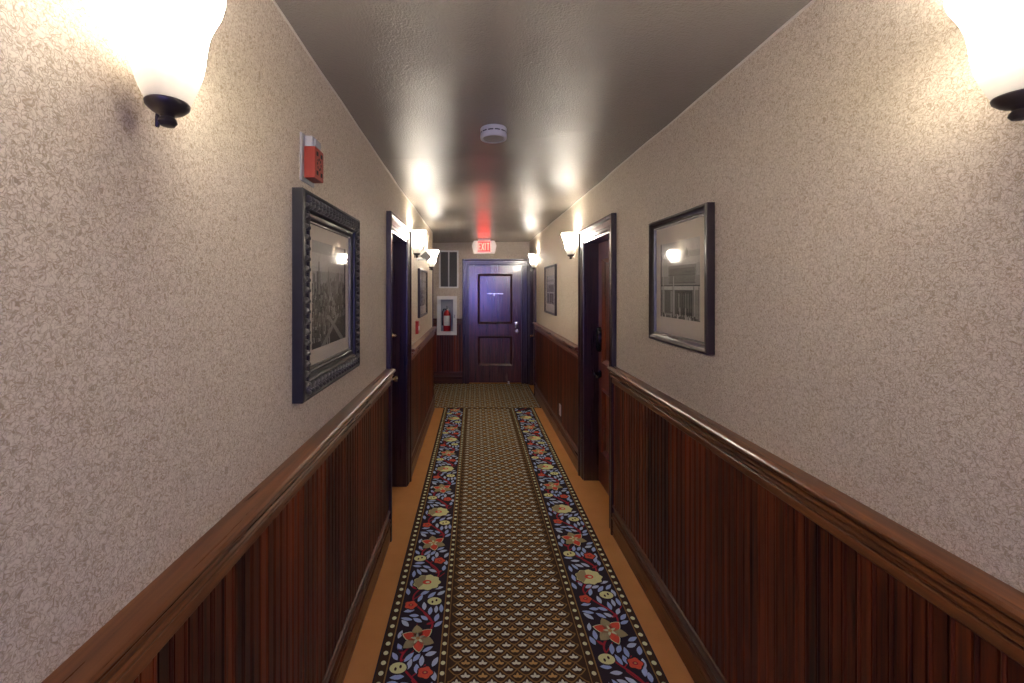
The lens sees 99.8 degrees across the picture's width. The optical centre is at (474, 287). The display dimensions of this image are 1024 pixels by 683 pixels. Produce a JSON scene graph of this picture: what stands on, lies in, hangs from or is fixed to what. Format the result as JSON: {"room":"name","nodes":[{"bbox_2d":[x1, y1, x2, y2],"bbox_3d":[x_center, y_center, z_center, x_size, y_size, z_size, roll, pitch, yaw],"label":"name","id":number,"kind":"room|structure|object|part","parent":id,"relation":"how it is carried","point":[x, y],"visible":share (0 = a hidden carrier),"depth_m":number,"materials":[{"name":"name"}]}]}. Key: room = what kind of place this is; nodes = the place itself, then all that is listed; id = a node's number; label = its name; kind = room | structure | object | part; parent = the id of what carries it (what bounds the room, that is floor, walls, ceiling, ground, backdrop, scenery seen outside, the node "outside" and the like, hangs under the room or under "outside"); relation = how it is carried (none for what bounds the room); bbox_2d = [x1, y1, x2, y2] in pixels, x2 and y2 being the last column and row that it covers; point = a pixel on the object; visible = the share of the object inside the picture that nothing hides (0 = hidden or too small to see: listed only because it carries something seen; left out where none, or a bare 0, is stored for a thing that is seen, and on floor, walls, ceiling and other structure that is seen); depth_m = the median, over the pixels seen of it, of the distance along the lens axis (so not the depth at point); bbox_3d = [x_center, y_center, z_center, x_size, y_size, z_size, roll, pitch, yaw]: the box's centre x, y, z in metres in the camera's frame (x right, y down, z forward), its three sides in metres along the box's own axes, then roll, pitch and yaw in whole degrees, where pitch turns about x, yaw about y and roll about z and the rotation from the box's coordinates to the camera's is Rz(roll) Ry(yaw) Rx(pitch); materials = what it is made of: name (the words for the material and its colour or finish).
{"room":"hotel corridor","nodes":[
{"label":"hotel corridor","id":0,"kind":"room"},
{"bbox_2d":[0,0,431,682],"bbox_3d":[-0.660,0.335,1.700,0.170,2.620,8.200,0,0,0],"label":"wall","id":1,"kind":"structure","parent":0,"point":[146,269],"depth_m":0.72,"materials":[{"name":"paint"}]},
{"bbox_2d":[115,0,225,127],"bbox_3d":[-0.501,-0.385,0.715,0.148,0.236,0.165,0,0,0],"label":"wall sconce","id":2,"kind":"object","parent":1,"relation":"attached to","point":[166,45],"visible":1,"depth_m":0.68,"materials":[{"name":"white glass"}]},
{"bbox_2d":[41,369,395,682],"bbox_3d":[-0.544,0.578,0.195,0.061,0.109,5.189,0,0,0],"label":"trim","id":3,"kind":"structure","parent":1,"relation":"attached to","point":[118,652],"depth_m":0.83,"materials":[{"name":"brown wood"}]},
{"bbox_2d":[132,388,388,682],"bbox_3d":[-0.566,1.038,0.193,0.018,0.845,5.185,0,0,0],"label":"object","id":4,"kind":"structure","parent":1,"relation":"attached to","point":[280,613],"depth_m":1.35,"materials":[{"name":"brown wood"}]},
{"bbox_2d":[300,132,322,187],"bbox_3d":[-0.552,-0.433,1.464,0.046,0.158,0.112,0,0,0],"label":"fire alarm","id":5,"kind":"object","parent":1,"relation":"attached to","point":[311,157],"visible":1,"depth_m":1.43,"materials":[{"name":"red plastic"}]},
{"bbox_2d":[317,152,321,177],"bbox_3d":[-0.530,-0.419,1.465,0.001,0.078,0.054,0,0,0],"label":"grille","id":6,"kind":"object","parent":5,"relation":"attached to","point":[319,154],"depth_m":1.47,"materials":[{"name":"red plastic"}]},
{"bbox_2d":[292,187,359,403],"bbox_3d":[-0.552,0.024,1.679,0.046,0.679,0.661,0,0,0],"label":"framed picture","id":7,"kind":"object","parent":1,"relation":"attached to","point":[325,238],"visible":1,"depth_m":1.57,"materials":[{"name":"wood"}]},
{"bbox_2d":[312,240,344,349],"bbox_3d":[-0.568,0.024,1.679,0.004,0.389,0.395,0,0,0],"label":"print","id":8,"kind":"object","parent":7,"relation":"attached to","point":[328,256],"depth_m":1.66},
{"bbox_2d":[272,0,432,232],"bbox_3d":[-0.572,-0.784,1.700,0.010,0.097,8.200,0,0,0],"label":"trim","id":9,"kind":"structure","parent":1,"relation":"attached to","point":[273,1],"depth_m":1.72,"materials":[{"name":"paint"}]},
{"bbox_2d":[322,511,390,682],"bbox_3d":[-0.558,1.542,0.193,0.033,0.205,5.185,0,0,0],"label":"baseboard","id":10,"kind":"structure","parent":1,"relation":"attached to","point":[336,671],"depth_m":2.02,"materials":[{"name":"brown wood"}]},
{"bbox_2d":[386,211,411,541],"bbox_3d":[-0.655,0.573,3.230,0.229,2.145,0.890,0,0,0],"label":"door","id":11,"kind":"structure","parent":1,"relation":"in","point":[398,234],"depth_m":3.56,"materials":[{"name":"brown wood"}]},
{"bbox_2d":[415,321,419,333],"bbox_3d":[-0.558,0.384,4.192,0.034,0.128,0.091,0,0,0],"label":"station","id":12,"kind":"object","parent":1,"relation":"attached to","point":[417,327],"visible":1,"depth_m":4.15,"materials":[{"name":"red plastic"}]},
{"bbox_2d":[412,230,425,257],"bbox_3d":[-0.501,-0.382,3.775,0.148,0.236,0.165,0,0,0],"label":"wall sconce","id":13,"kind":"object","parent":1,"relation":"attached to","point":[418,236],"visible":0.87,"depth_m":3.73,"materials":[{"name":"white glass"}]},
{"bbox_2d":[412,336,433,449],"bbox_3d":[-0.566,1.038,4.737,0.018,0.845,2.125,0,0,0],"label":"trim","id":14,"kind":"structure","parent":1,"relation":"attached to","point":[423,363],"depth_m":4.48,"materials":[{"name":"brown wood"}]},
{"bbox_2d":[418,268,427,317],"bbox_3d":[-0.562,0.052,4.645,0.026,0.499,0.690,0,0,0],"label":"framed picture","id":15,"kind":"object","parent":1,"relation":"attached to","point":[422,274],"visible":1,"depth_m":4.58,"materials":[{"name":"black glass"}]},
{"bbox_3d":[-0.560,0.052,4.645,0.002,0.463,0.654,0,0,0],"label":"glass","id":16,"kind":"part","parent":15,"relation":"part of","materials":[{"name":"grey glass"}]},
{"bbox_2d":[412,395,434,474],"bbox_3d":[-0.558,1.542,4.737,0.033,0.205,2.125,0,0,0],"label":"baseboard","id":17,"kind":"structure","parent":1,"relation":"attached to","point":[418,444],"depth_m":4.45,"materials":[{"name":"brown wood"}]},
{"bbox_2d":[412,327,436,359],"bbox_3d":[-0.544,0.578,4.737,0.061,0.109,2.125,0,0,0],"label":"trim","id":18,"kind":"structure","parent":1,"relation":"attached to","point":[421,342],"depth_m":4.38,"materials":[{"name":"brown wood"}]},
{"bbox_2d":[417,251,431,260],"bbox_3d":[-0.501,-0.313,4.250,0.148,0.104,0.036,0,0,0],"label":"plate","id":19,"kind":"object","parent":1,"relation":"attached to","point":[426,256],"visible":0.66,"depth_m":4.24,"materials":[{"name":"grey metal"}]},
{"bbox_2d":[426,250,438,269],"bbox_3d":[-0.501,-0.325,5.050,0.148,0.236,0.165,0,0,0],"label":"wall sconce","id":20,"kind":"object","parent":1,"relation":"attached to","point":[431,262],"visible":0.91,"depth_m":5.00,"materials":[{"name":"white glass"}]},
{"bbox_2d":[432,270,432,326],"bbox_3d":[-0.584,0.119,5.808,0.042,0.808,0.017,0,0,0],"label":"trim","id":21,"kind":"structure","parent":1,"relation":"attached to","point":[432,270],"depth_m":5.80,"materials":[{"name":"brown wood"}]},
{"bbox_2d":[432,242,529,317],"bbox_3d":[-0.405,0.335,7.510,2.690,2.620,0.200,0,0,0],"label":"wall","id":22,"kind":"structure","parent":0,"point":[504,250],"depth_m":7.41,"materials":[{"name":"paint"}]},
{"bbox_2d":[433,325,436,371],"bbox_3d":[-1.200,1.038,7.401,1.100,0.845,0.018,0,0,0],"label":"trim","id":23,"kind":"structure","parent":22,"relation":"attached to","point":[435,336],"depth_m":7.39,"materials":[{"name":"brown wood"}]},
{"bbox_2d":[437,335,456,371],"bbox_3d":[-0.482,1.133,7.401,0.335,0.655,0.018,0,0,0],"label":"trim","id":24,"kind":"structure","parent":22,"relation":"attached to","point":[446,344],"depth_m":7.39,"materials":[{"name":"brown wood"}]},
{"bbox_2d":[437,296,456,334],"bbox_3d":[-0.482,0.472,7.467,0.339,0.669,0.226,0,0,0],"label":"fire extinguisher cabinet","id":25,"kind":"object","parent":22,"relation":"attached to","point":[442,301],"visible":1,"depth_m":7.37,"materials":[{"name":"white metal"}]},
{"bbox_2d":[442,306,450,330],"bbox_3d":[-0.492,0.545,7.487,0.137,0.449,0.128,0,0,25],"label":"fire extinguisher","id":26,"kind":"object","parent":25,"relation":"in","point":[446,317],"visible":0.88,"depth_m":7.44,"materials":[{"name":"red metal"}]},
{"bbox_2d":[434,372,461,383],"bbox_3d":[-0.984,1.542,7.394,1.532,0.205,0.033,0,0,0],"label":"baseboard","id":27,"kind":"structure","parent":22,"relation":"attached to","point":[439,377],"depth_m":7.38,"materials":[{"name":"brown wood"}]},
{"bbox_2d":[439,250,458,287],"bbox_3d":[-0.452,-0.322,7.402,0.337,0.650,0.016,0,0,0],"label":"air vent","id":28,"kind":"object","parent":22,"relation":"in","point":[448,259],"visible":0.99,"depth_m":7.40,"materials":[{"name":"white metal"}]},
{"bbox_3d":[-0.527,-0.322,7.404,0.130,0.594,0.010,0,0,0],"label":"louver panel","id":29,"kind":"part","parent":28,"relation":"part of","materials":[{"name":"grey metal"}]},
{"bbox_3d":[-0.376,-0.322,7.404,0.130,0.594,0.010,0,0,0],"label":"louver panel","id":30,"kind":"part","parent":28,"relation":"part of","materials":[{"name":"grey metal"}]},
{"bbox_2d":[457,325,461,371],"bbox_3d":[-0.267,1.038,7.401,0.097,0.845,0.018,0,0,0],"label":"trim","id":31,"kind":"structure","parent":22,"relation":"attached to","point":[459,327],"depth_m":7.39,"materials":[{"name":"brown wood"}]},
{"bbox_2d":[457,318,461,324],"bbox_3d":[-0.266,0.578,7.380,0.095,0.109,0.061,0,0,0],"label":"trim","id":32,"kind":"structure","parent":22,"relation":"attached to","point":[459,320],"depth_m":7.37,"materials":[{"name":"brown wood"}]},
{"bbox_2d":[462,259,527,383],"bbox_3d":[0.352,0.573,7.444,1.140,2.145,0.152,0,0,0],"label":"door","id":33,"kind":"structure","parent":22,"relation":"in","point":[494,291],"depth_m":7.44,"materials":[{"name":"brown wood"}]},
{"bbox_2d":[343,383,693,682],"bbox_3d":[-0.370,1.702,2.515,2.960,0.125,10.190,0,0,0],"label":"floor","id":34,"kind":"structure","parent":0,"point":[594,499],"depth_m":2.88,"materials":[{"name":"orange wood"}]},
{"bbox_2d":[372,408,668,682],"bbox_3d":[0.189,1.639,1.764,1.234,0.004,8.232,0,0,0],"label":"carpet runner","id":35,"kind":"object","parent":34,"relation":"on","point":[506,576],"visible":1,"depth_m":2.41,"materials":[{"name":"multicoloured carpet"}]},
{"bbox_2d":[275,0,811,242],"bbox_3d":[-0.370,-0.878,2.515,2.960,0.274,10.190,0,0,0],"label":"ceiling","id":36,"kind":"structure","parent":0,"point":[577,87],"depth_m":1.66,"materials":[{"name":"paint"}]},
{"bbox_2d":[472,239,495,253],"bbox_3d":[0.148,-0.671,6.918,0.396,0.234,0.054,0,0,0],"label":"exit sign","id":37,"kind":"object","parent":36,"relation":"hanging from","point":[482,246],"visible":0.91,"depth_m":6.90,"materials":[{"name":"white plastic"}]},
{"bbox_3d":[0.148,-0.665,6.896,0.200,0.166,0.004,0,0,0],"label":"lit panel","id":38,"kind":"part","parent":37,"relation":"part of","materials":[{"name":"red plastic"}]},
{"bbox_2d":[480,124,506,142],"bbox_3d":[0.092,-0.766,2.135,0.133,0.058,0.133,0,0,0],"label":"smoke detector","id":39,"kind":"object","parent":36,"relation":"attached to","point":[489,133],"visible":1,"depth_m":2.09,"materials":[{"name":"white plastic"}]},
{"bbox_2d":[483,135,503,141],"bbox_3d":[0.092,-0.741,2.135,0.104,0.007,0.104,0,0,0],"label":"grille","id":40,"kind":"object","parent":39,"relation":"attached to","point":[486,138],"depth_m":2.12,"materials":[{"name":"white plastic"}]},
{"bbox_2d":[530,0,1023,592],"bbox_3d":[1.025,0.335,2.605,0.170,2.620,10.010,0,0,0],"label":"wall","id":41,"kind":"structure","parent":0,"point":[860,176],"depth_m":1.05,"materials":[{"name":"paint"}]},
{"bbox_2d":[528,258,535,394],"bbox_3d":[0.991,0.573,6.990,0.169,2.145,0.830,0,0,0],"label":"door","id":42,"kind":"structure","parent":41,"relation":"in","point":[531,273],"depth_m":7.29,"materials":[{"name":"brown wood"}]},
{"bbox_2d":[528,254,538,269],"bbox_3d":[0.866,-0.382,6.390,0.148,0.236,0.165,0,0,0],"label":"wall sconce","id":43,"kind":"object","parent":41,"relation":"attached to","point":[533,257],"visible":1,"depth_m":6.34,"materials":[{"name":"white glass"}]},
{"bbox_2d":[544,264,556,315],"bbox_3d":[0.927,0.021,5.305,0.026,0.597,0.750,0,0,0],"label":"framed picture","id":44,"kind":"object","parent":41,"relation":"attached to","point":[550,272],"visible":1,"depth_m":5.29,"materials":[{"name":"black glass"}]},
{"bbox_2d":[547,275,553,304],"bbox_3d":[0.934,0.021,5.305,0.002,0.355,0.538,0,0,0],"label":"print","id":45,"kind":"object","parent":44,"relation":"attached to","point":[550,278],"depth_m":5.32},
{"bbox_2d":[533,322,577,358],"bbox_3d":[0.909,0.578,5.183,0.061,0.109,2.785,0,0,0],"label":"trim","id":46,"kind":"structure","parent":41,"relation":"attached to","point":[570,347],"depth_m":4.63,"materials":[{"name":"brown wood"}]},
{"bbox_2d":[534,382,577,471],"bbox_3d":[0.923,1.542,5.183,0.033,0.205,2.785,0,0,0],"label":"baseboard","id":47,"kind":"structure","parent":41,"relation":"attached to","point":[564,437],"depth_m":4.67,"materials":[{"name":"brown wood"}]},
{"bbox_2d":[535,330,577,447],"bbox_3d":[0.931,1.038,5.183,0.018,0.845,2.785,0,0,0],"label":"wainscoting","id":48,"kind":"structure","parent":41,"relation":"attached to","point":[556,369],"depth_m":4.70,"materials":[{"name":"brown wood"}]},
{"bbox_2d":[562,232,577,258],"bbox_3d":[0.866,-0.382,3.935,0.148,0.236,0.165,0,0,0],"label":"wall sconce","id":49,"kind":"object","parent":41,"relation":"attached to","point":[570,239],"visible":0.98,"depth_m":3.89,"materials":[{"name":"white glass"}]},
{"bbox_2d":[578,213,615,534],"bbox_3d":[1.020,0.573,3.325,0.229,2.145,0.930,0,0,0],"label":"door","id":50,"kind":"structure","parent":41,"relation":"in","point":[596,241],"depth_m":3.67,"materials":[{"name":"brown wood"}]},
{"bbox_3d":[1.022,0.720,3.562,0.066,0.060,0.146,0,0,0],"label":"lever","id":51,"kind":"part","parent":50,"relation":"part of","materials":[{"name":"black metal"}]},
{"bbox_2d":[611,505,728,682],"bbox_3d":[0.923,1.542,0.230,0.033,0.205,5.260,0,0,0],"label":"baseboard","id":52,"kind":"structure","parent":41,"relation":"attached to","point":[700,665],"depth_m":2.04,"materials":[{"name":"brown wood"}]},
{"bbox_2d":[531,0,815,240],"bbox_3d":[0.937,-0.793,2.505,0.010,0.018,9.810,0,0,0],"label":"trim","id":53,"kind":"structure","parent":41,"relation":"attached to","point":[812,1],"depth_m":1.64,"materials":[{"name":"paint"}]},
{"bbox_2d":[649,202,714,354],"bbox_3d":[0.922,-0.037,1.964,0.036,0.598,0.561,0,0,0],"label":"framed picture","id":54,"kind":"object","parent":41,"relation":"attached to","point":[681,244],"visible":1,"depth_m":1.91,"materials":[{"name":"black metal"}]},
{"bbox_2d":[661,236,699,321],"bbox_3d":[0.934,-0.037,1.964,0.002,0.362,0.385,0,0,0],"label":"print","id":55,"kind":"object","parent":54,"relation":"attached to","point":[680,255],"depth_m":1.95},
{"bbox_2d":[607,367,1023,666],"bbox_3d":[0.909,0.578,0.232,0.061,0.109,5.264,0,0,0],"label":"trim","id":56,"kind":"structure","parent":41,"relation":"attached to","point":[989,607],"depth_m":0.97,"materials":[{"name":"brown wood"}]},
{"bbox_2d":[614,384,1023,682],"bbox_3d":[0.931,1.038,0.230,0.018,0.845,5.260,0,0,0],"label":"wainscoting","id":57,"kind":"structure","parent":41,"relation":"attached to","point":[771,595],"depth_m":1.36,"materials":[{"name":"brown wood"}]},
{"bbox_2d":[944,0,1023,121],"bbox_3d":[0.866,-0.387,0.690,0.148,0.236,0.165,0,0,0],"label":"wall sconce","id":58,"kind":"object","parent":41,"relation":"attached to","point":[993,30],"visible":1,"depth_m":0.69,"materials":[{"name":"white glass"}]}
]}

